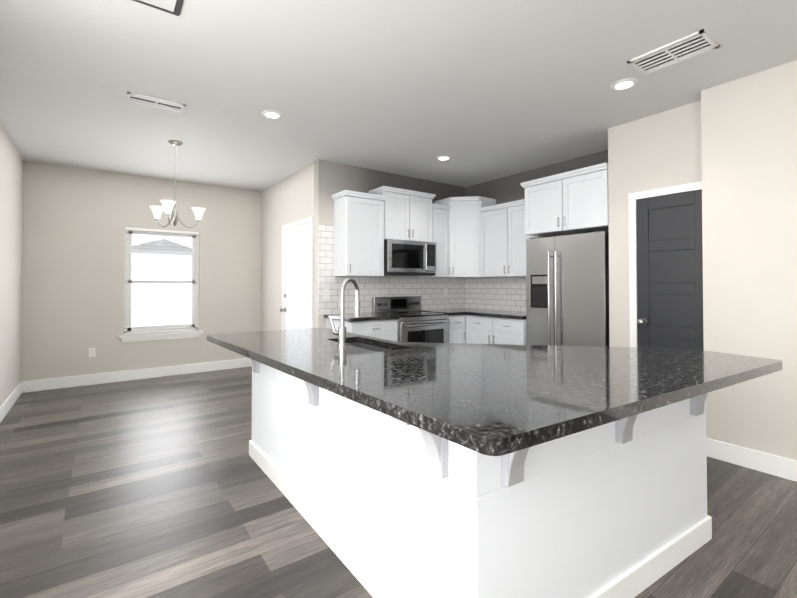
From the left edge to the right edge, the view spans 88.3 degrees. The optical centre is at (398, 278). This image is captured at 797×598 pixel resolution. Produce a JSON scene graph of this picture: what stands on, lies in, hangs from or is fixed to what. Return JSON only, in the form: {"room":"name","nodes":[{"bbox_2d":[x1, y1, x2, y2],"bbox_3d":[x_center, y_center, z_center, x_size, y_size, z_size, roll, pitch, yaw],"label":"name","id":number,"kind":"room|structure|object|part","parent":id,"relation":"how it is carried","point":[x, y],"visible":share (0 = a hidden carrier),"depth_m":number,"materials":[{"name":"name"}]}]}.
{"room":"kitchen","nodes":[
{"label":"kitchen","id":0,"kind":"room"},
{"bbox_2d":[0,123,23,405],"bbox_3d":[-1.400,-0.084,0.556,0.120,2.740,10.740,1,-1,-36],"label":"wall","id":1,"kind":"structure","parent":0,"point":[11,199],"depth_m":4.21,"materials":[{"name":"beige paint"}]},
{"bbox_2d":[21,161,260,380],"bbox_3d":[-3.291,-0.008,5.745,2.920,2.740,0.120,1,-1,-36],"label":"wall","id":2,"kind":"structure","parent":0,"point":[76,221],"depth_m":5.32,"materials":[{"name":"beige paint"}]},
{"bbox_2d":[89,348,95,356],"bbox_3d":[-3.892,0.944,5.214,0.070,0.114,0.007,1,-1,-36],"label":"electrical outlet","id":3,"kind":"object","parent":2,"relation":"attached to","point":[92,352],"visible":1,"depth_m":5.21,"materials":[{"name":"white plastic"}]},
{"bbox_2d":[119,230,202,341],"bbox_3d":[-3.277,0.087,5.716,1.010,1.530,0.130,1,-1,-36],"label":"window frame","id":4,"kind":"structure","parent":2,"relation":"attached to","point":[128,281],"depth_m":5.67,"materials":[{"name":"white wood"}]},
{"bbox_2d":[131,234,191,326],"bbox_3d":[-3.297,0.037,5.745,0.740,1.260,0.030,1,-1,-36],"label":"window","id":5,"kind":"structure","parent":4,"relation":"in","point":[156,294],"depth_m":5.73,"materials":[{"name":"clear glass"}]},
{"bbox_2d":[124,227,198,333],"bbox_3d":[-3.270,0.036,5.708,0.900,1.426,0.029,1,-1,-36],"label":"window blinds","id":6,"kind":"object","parent":5,"relation":"attached to","point":[160,230],"visible":0.96,"depth_m":5.67,"materials":[{"name":"paint"}]},
{"bbox_2d":[131,283,191,326],"bbox_3d":[-3.319,0.385,5.769,0.820,0.665,0.002,1,-1,-36],"label":"screen","id":7,"kind":"object","parent":4,"relation":"attached to","point":[162,302],"depth_m":5.76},
{"bbox_2d":[261,162,313,330],"bbox_3d":[-1.541,-0.008,5.718,0.120,2.740,1.980,1,-1,-36],"label":"wall","id":8,"kind":"structure","parent":0,"point":[288,199],"depth_m":5.89,"materials":[{"name":"beige paint"}]},
{"bbox_2d":[282,216,312,329],"bbox_3d":[-1.317,0.310,5.288,0.018,2.090,0.990,1,-1,-36],"label":"door frame","id":9,"kind":"structure","parent":8,"relation":"attached to","point":[300,222],"depth_m":4.93,"materials":[{"name":"white wood"}]},
{"bbox_2d":[284,222,309,329],"bbox_3d":[-1.316,0.337,5.289,0.010,2.017,0.862,1,-1,-36],"label":"door jamb","id":10,"kind":"structure","parent":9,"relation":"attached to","point":[297,230],"depth_m":5.21,"materials":[{"name":"white wood"}]},
{"bbox_2d":[279,233,306,328],"bbox_3d":[-1.372,0.290,5.296,0.090,1.690,0.725,1,-1,-36],"label":"door","id":11,"kind":"structure","parent":10,"relation":"attached to","point":[282,309],"depth_m":5.30,"materials":[{"name":"white wood"}]},
{"bbox_3d":[-1.315,0.290,5.291,0.003,1.690,0.650,1,-1,-36],"label":"door glass","id":12,"kind":"part","parent":11,"relation":"part of","materials":[{"name":"white glass"}]},
{"bbox_2d":[314,159,464,327],"bbox_3d":[0.047,-0.010,5.574,2.520,2.740,0.120,1,-1,-36],"label":"wall","id":13,"kind":"structure","parent":0,"point":[331,179],"depth_m":4.99,"materials":[{"name":"beige paint"}]},
{"bbox_2d":[332,190,387,276],"bbox_3d":[-0.472,-0.490,4.931,0.515,0.940,0.318,1,-1,-36],"label":"upper cabinet","id":14,"kind":"object","parent":13,"relation":"attached to","point":[366,225],"depth_m":4.80,"materials":[{"name":"white wood"}]},
{"bbox_2d":[318,224,465,314],"bbox_3d":[0.036,-0.082,5.486,2.398,1.080,0.008,1,-1,-36],"label":"backsplash","id":15,"kind":"structure","parent":13,"relation":"attached to","point":[431,290],"depth_m":5.20,"materials":[{"name":"white tile"}]},
{"bbox_2d":[324,289,328,298],"bbox_3d":[-0.849,0.189,4.830,0.070,0.114,0.007,1,-1,-36],"label":"electrical outlet","id":16,"kind":"object","parent":15,"relation":"attached to","point":[326,293],"visible":1,"depth_m":4.83,"materials":[{"name":"white plastic"}]},
{"bbox_2d":[444,288,447,295],"bbox_3d":[0.689,0.205,5.946,0.070,0.114,0.007,1,-1,-36],"label":"electrical outlet","id":17,"kind":"object","parent":15,"relation":"attached to","point":[445,291],"visible":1,"depth_m":5.94,"materials":[{"name":"white plastic"}]},
{"bbox_2d":[372,186,435,241],"bbox_3d":[0.048,-0.772,5.312,0.760,0.605,0.318,1,-1,-36],"label":"upper cabinet","id":18,"kind":"object","parent":13,"relation":"attached to","point":[412,217],"depth_m":5.19,"materials":[{"name":"white wood"}]},
{"bbox_2d":[384,239,435,275],"bbox_3d":[0.083,-0.249,5.256,0.752,0.428,0.437,1,-1,-36],"label":"microwave","id":19,"kind":"object","parent":18,"relation":"attached to","point":[408,258],"visible":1,"depth_m":5.08,"materials":[{"name":"silver metal"}]},
{"bbox_2d":[418,206,450,277],"bbox_3d":[0.480,-0.480,5.622,0.299,0.940,0.318,1,-1,-36],"label":"upper cabinet","id":20,"kind":"object","parent":13,"relation":"attached to","point":[442,213],"depth_m":5.52,"materials":[{"name":"white wood"}]},
{"bbox_2d":[435,196,495,277],"bbox_3d":[0.937,-0.553,5.776,0.608,1.090,0.608,1,-1,-36],"label":"upper cabinet","id":21,"kind":"object","parent":13,"relation":"attached to","point":[464,237],"visible":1,"depth_m":5.56,"materials":[{"name":"white wood"}]},
{"bbox_2d":[0,366,796,597],"bbox_3d":[0.752,1.359,2.098,5.440,0.100,10.740,1,-1,-36],"label":"floor","id":22,"kind":"structure","parent":0,"point":[161,487],"depth_m":2.29,"materials":[{"name":"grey wood"}]},
{"bbox_2d":[326,320,397,341],"bbox_3d":[-0.430,0.908,4.767,0.615,0.879,0.598,1,-1,-36],"label":"base cabinet","id":23,"kind":"object","parent":22,"relation":"on","point":[382,329],"depth_m":4.56,"materials":[{"name":"white wood"}]},
{"bbox_2d":[324,312,399,323],"bbox_3d":[-0.433,0.448,4.753,0.647,0.040,0.627,1,-1,-36],"label":"countertop","id":24,"kind":"structure","parent":23,"relation":"on","point":[350,317],"depth_m":4.57,"materials":[{"name":"black stone"}]},
{"bbox_2d":[0,358,796,481],"bbox_3d":[0.509,1.239,1.923,4.600,0.135,10.500,1,-1,-36],"label":"baseboard","id":25,"kind":"structure","parent":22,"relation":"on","point":[775,465],"depth_m":4.87,"materials":[{"name":"white wood"}]},
{"bbox_2d":[372,296,449,342],"bbox_3d":[0.168,0.796,5.123,0.752,1.115,0.692,1,-1,-36],"label":"range","id":26,"kind":"object","parent":22,"relation":"on","point":[416,323],"visible":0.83,"depth_m":5.02,"materials":[{"name":"silver metal"}]},
{"bbox_2d":[438,312,463,342],"bbox_3d":[0.595,0.919,5.474,0.335,0.879,0.658,1,-1,-36],"label":"base cabinet","id":27,"kind":"object","parent":22,"relation":"on","point":[456,326],"depth_m":5.26,"materials":[{"name":"white wood"}]},
{"bbox_2d":[464,316,495,343],"bbox_3d":[1.236,0.916,5.300,0.659,0.879,0.539,1,-1,-36],"label":"base cabinet","id":28,"kind":"object","parent":22,"relation":"on","point":[475,326],"depth_m":5.15,"materials":[{"name":"white wood"}]},
{"bbox_2d":[421,308,525,319],"bbox_3d":[1.079,0.456,5.304,0.915,0.040,1.514,1,-1,-36],"label":"countertop","id":29,"kind":"structure","parent":28,"relation":"on","point":[472,313],"depth_m":5.17,"materials":[{"name":"black stone"}]},
{"bbox_2d":[249,366,711,597],"bbox_3d":[0.227,0.875,2.467,1.774,0.880,2.569,1,-1,-36],"label":"kitchen island","id":30,"kind":"object","parent":22,"relation":"on","point":[391,469],"depth_m":1.65,"materials":[{"name":"paint"}]},
{"bbox_2d":[206,328,782,501],"bbox_3d":[0.236,0.414,2.444,2.040,0.040,2.688,1,-1,-36],"label":"island countertop","id":31,"kind":"structure","parent":30,"relation":"on","point":[509,420],"depth_m":1.54,"materials":[{"name":"black stone"}]},
{"bbox_2d":[330,278,359,345],"bbox_3d":[-0.296,0.195,2.437,0.197,0.398,0.117,1,-1,-36],"label":"faucet","id":32,"kind":"object","parent":31,"relation":"on","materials":[{"name":"silver metal"}]},
{"bbox_2d":[496,320,526,344],"bbox_3d":[1.499,0.912,4.988,0.598,0.879,0.519,1,-1,-36],"label":"base cabinet","id":33,"kind":"object","parent":22,"relation":"on","point":[512,332],"depth_m":4.75,"materials":[{"name":"white wood"}]},
{"bbox_2d":[526,230,608,346],"bbox_3d":[1.896,0.445,4.376,0.648,1.795,0.886,1,-1,-36],"label":"fridge","id":34,"kind":"object","parent":22,"relation":"on","point":[567,290],"visible":0.6,"depth_m":4.17,"materials":[{"name":"silver metal"}]},
{"bbox_2d":[0,0,796,191],"bbox_3d":[0.752,-1.491,2.140,5.440,0.120,10.740,1,-1,-36],"label":"ceiling","id":35,"kind":"structure","parent":0,"point":[479,91],"depth_m":2.92,"materials":[{"name":"white paint"}]},
{"bbox_2d":[126,91,185,112],"bbox_3d":[-1.942,-1.408,3.296,0.400,0.012,0.160,1,-1,-36],"label":"ceiling vent","id":36,"kind":"object","parent":35,"relation":"in","point":[152,101],"visible":0.92,"depth_m":3.28,"materials":[{"name":"white metal"}]},
{"bbox_2d":[132,0,183,15],"bbox_3d":[-1.226,-1.432,1.715,0.660,0.010,0.800,1,-1,-36],"label":"ceiling hatch","id":37,"kind":"object","parent":35,"relation":"attached to","point":[173,7],"visible":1,"depth_m":2.14,"materials":[{"name":"grey"}]},
{"bbox_2d":[150,140,205,227],"bbox_3d":[-2.252,-0.962,4.233,0.508,0.875,0.535,1,-1,-36],"label":"chandelier","id":38,"kind":"object","parent":35,"relation":"hanging from","point":[167,206],"visible":1,"depth_m":4.22,"materials":[{"name":"white glass"}]},
{"bbox_2d":[262,110,281,118],"bbox_3d":[-1.089,-1.404,3.533,0.170,0.012,0.170,1,-1,-36],"label":"recessed light","id":39,"kind":"object","parent":35,"relation":"in","point":[271,114],"visible":1,"depth_m":3.53,"materials":[{"name":"white plastic"}]},
{"bbox_2d":[436,156,450,160],"bbox_3d":[0.522,-1.386,4.752,0.170,0.012,0.170,1,-1,-36],"label":"recessed light","id":40,"kind":"object","parent":35,"relation":"in","point":[442,158],"visible":0.98,"depth_m":4.74,"materials":[{"name":"white plastic"}]},
{"bbox_2d":[611,78,636,89],"bbox_3d":[1.648,-1.412,2.999,0.170,0.012,0.170,1,-1,-36],"label":"recessed light","id":41,"kind":"object","parent":35,"relation":"in","point":[624,84],"visible":1,"depth_m":2.99,"materials":[{"name":"white plastic"}]},
{"bbox_2d":[627,29,718,74],"bbox_3d":[1.732,-1.418,2.603,0.270,0.012,0.420,1,-1,-36],"label":"ceiling vent","id":42,"kind":"object","parent":35,"relation":"in","point":[702,41],"visible":0.98,"depth_m":2.58,"materials":[{"name":"white metal"}]},
{"bbox_2d":[465,150,607,311],"bbox_3d":[1.779,-0.015,5.231,0.120,2.740,2.470,1,-1,-36],"label":"wall","id":43,"kind":"structure","parent":0,"point":[506,189],"depth_m":5.40,"materials":[{"name":"beige paint"}]},
{"bbox_2d":[466,277,525,311],"bbox_3d":[1.451,0.215,5.570,0.007,0.445,1.500,1,-1,-36],"label":"backsplash","id":44,"kind":"structure","parent":43,"relation":"attached to","point":[508,293],"depth_m":5.68,"materials":[{"name":"white tile"}]},
{"bbox_2d":[480,199,542,276],"bbox_3d":[1.485,-0.480,5.238,0.352,0.930,0.895,1,-1,-36],"label":"upper cabinet","id":45,"kind":"object","parent":43,"relation":"attached to","point":[504,237],"visible":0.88,"depth_m":5.20,"materials":[{"name":"white wood"}]},
{"bbox_2d":[520,163,608,236],"bbox_3d":[1.911,-0.782,4.418,0.632,0.590,0.972,1,-1,-36],"label":"upper cabinet","id":46,"kind":"object","parent":43,"relation":"attached to","point":[570,202],"visible":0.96,"depth_m":4.19,"materials":[{"name":"white wood"}]},
{"bbox_2d":[608,100,701,346],"bbox_3d":[2.497,-0.037,3.732,0.720,2.740,0.800,1,-1,-36],"label":"wall","id":47,"kind":"structure","parent":0,"point":[658,150],"depth_m":3.66,"materials":[{"name":"beige paint"}]},
{"bbox_2d":[629,181,701,346],"bbox_3d":[2.253,0.283,3.436,0.018,2.090,0.605,1,-1,-36],"label":"door frame","id":48,"kind":"structure","parent":47,"relation":"attached to","point":[633,197],"depth_m":3.64,"materials":[{"name":"paint"}]},
{"bbox_2d":[636,189,703,349],"bbox_3d":[2.239,0.309,3.387,0.094,2.017,0.538,1,-1,-36],"label":"door","id":49,"kind":"structure","parent":47,"relation":"in","point":[669,274],"depth_m":3.42,"materials":[{"name":"grey wood"}]},
{"bbox_2d":[701,60,796,460],"bbox_3d":[4.198,-0.074,1.229,0.910,2.740,5.250,1,-1,-36],"label":"wall","id":50,"kind":"structure","parent":0,"point":[749,173],"depth_m":2.85,"materials":[{"name":"beige paint"}]},
{"label":"outside","id":51,"kind":"structure","parent":0,"visible":0},
{"bbox_2d":[131,234,191,326],"bbox_3d":[-3.839,-1.561,7.612,15.000,6.100,3.350,1,-1,-36],"label":"sky","id":52,"kind":"structure","parent":51,"point":[163,258],"depth_m":8.72,"materials":[{"name":"white"}]},
{"bbox_2d":[132,239,191,255],"bbox_3d":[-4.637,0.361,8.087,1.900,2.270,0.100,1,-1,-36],"label":"house","id":53,"kind":"structure","parent":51,"point":[173,245],"depth_m":8.05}
]}

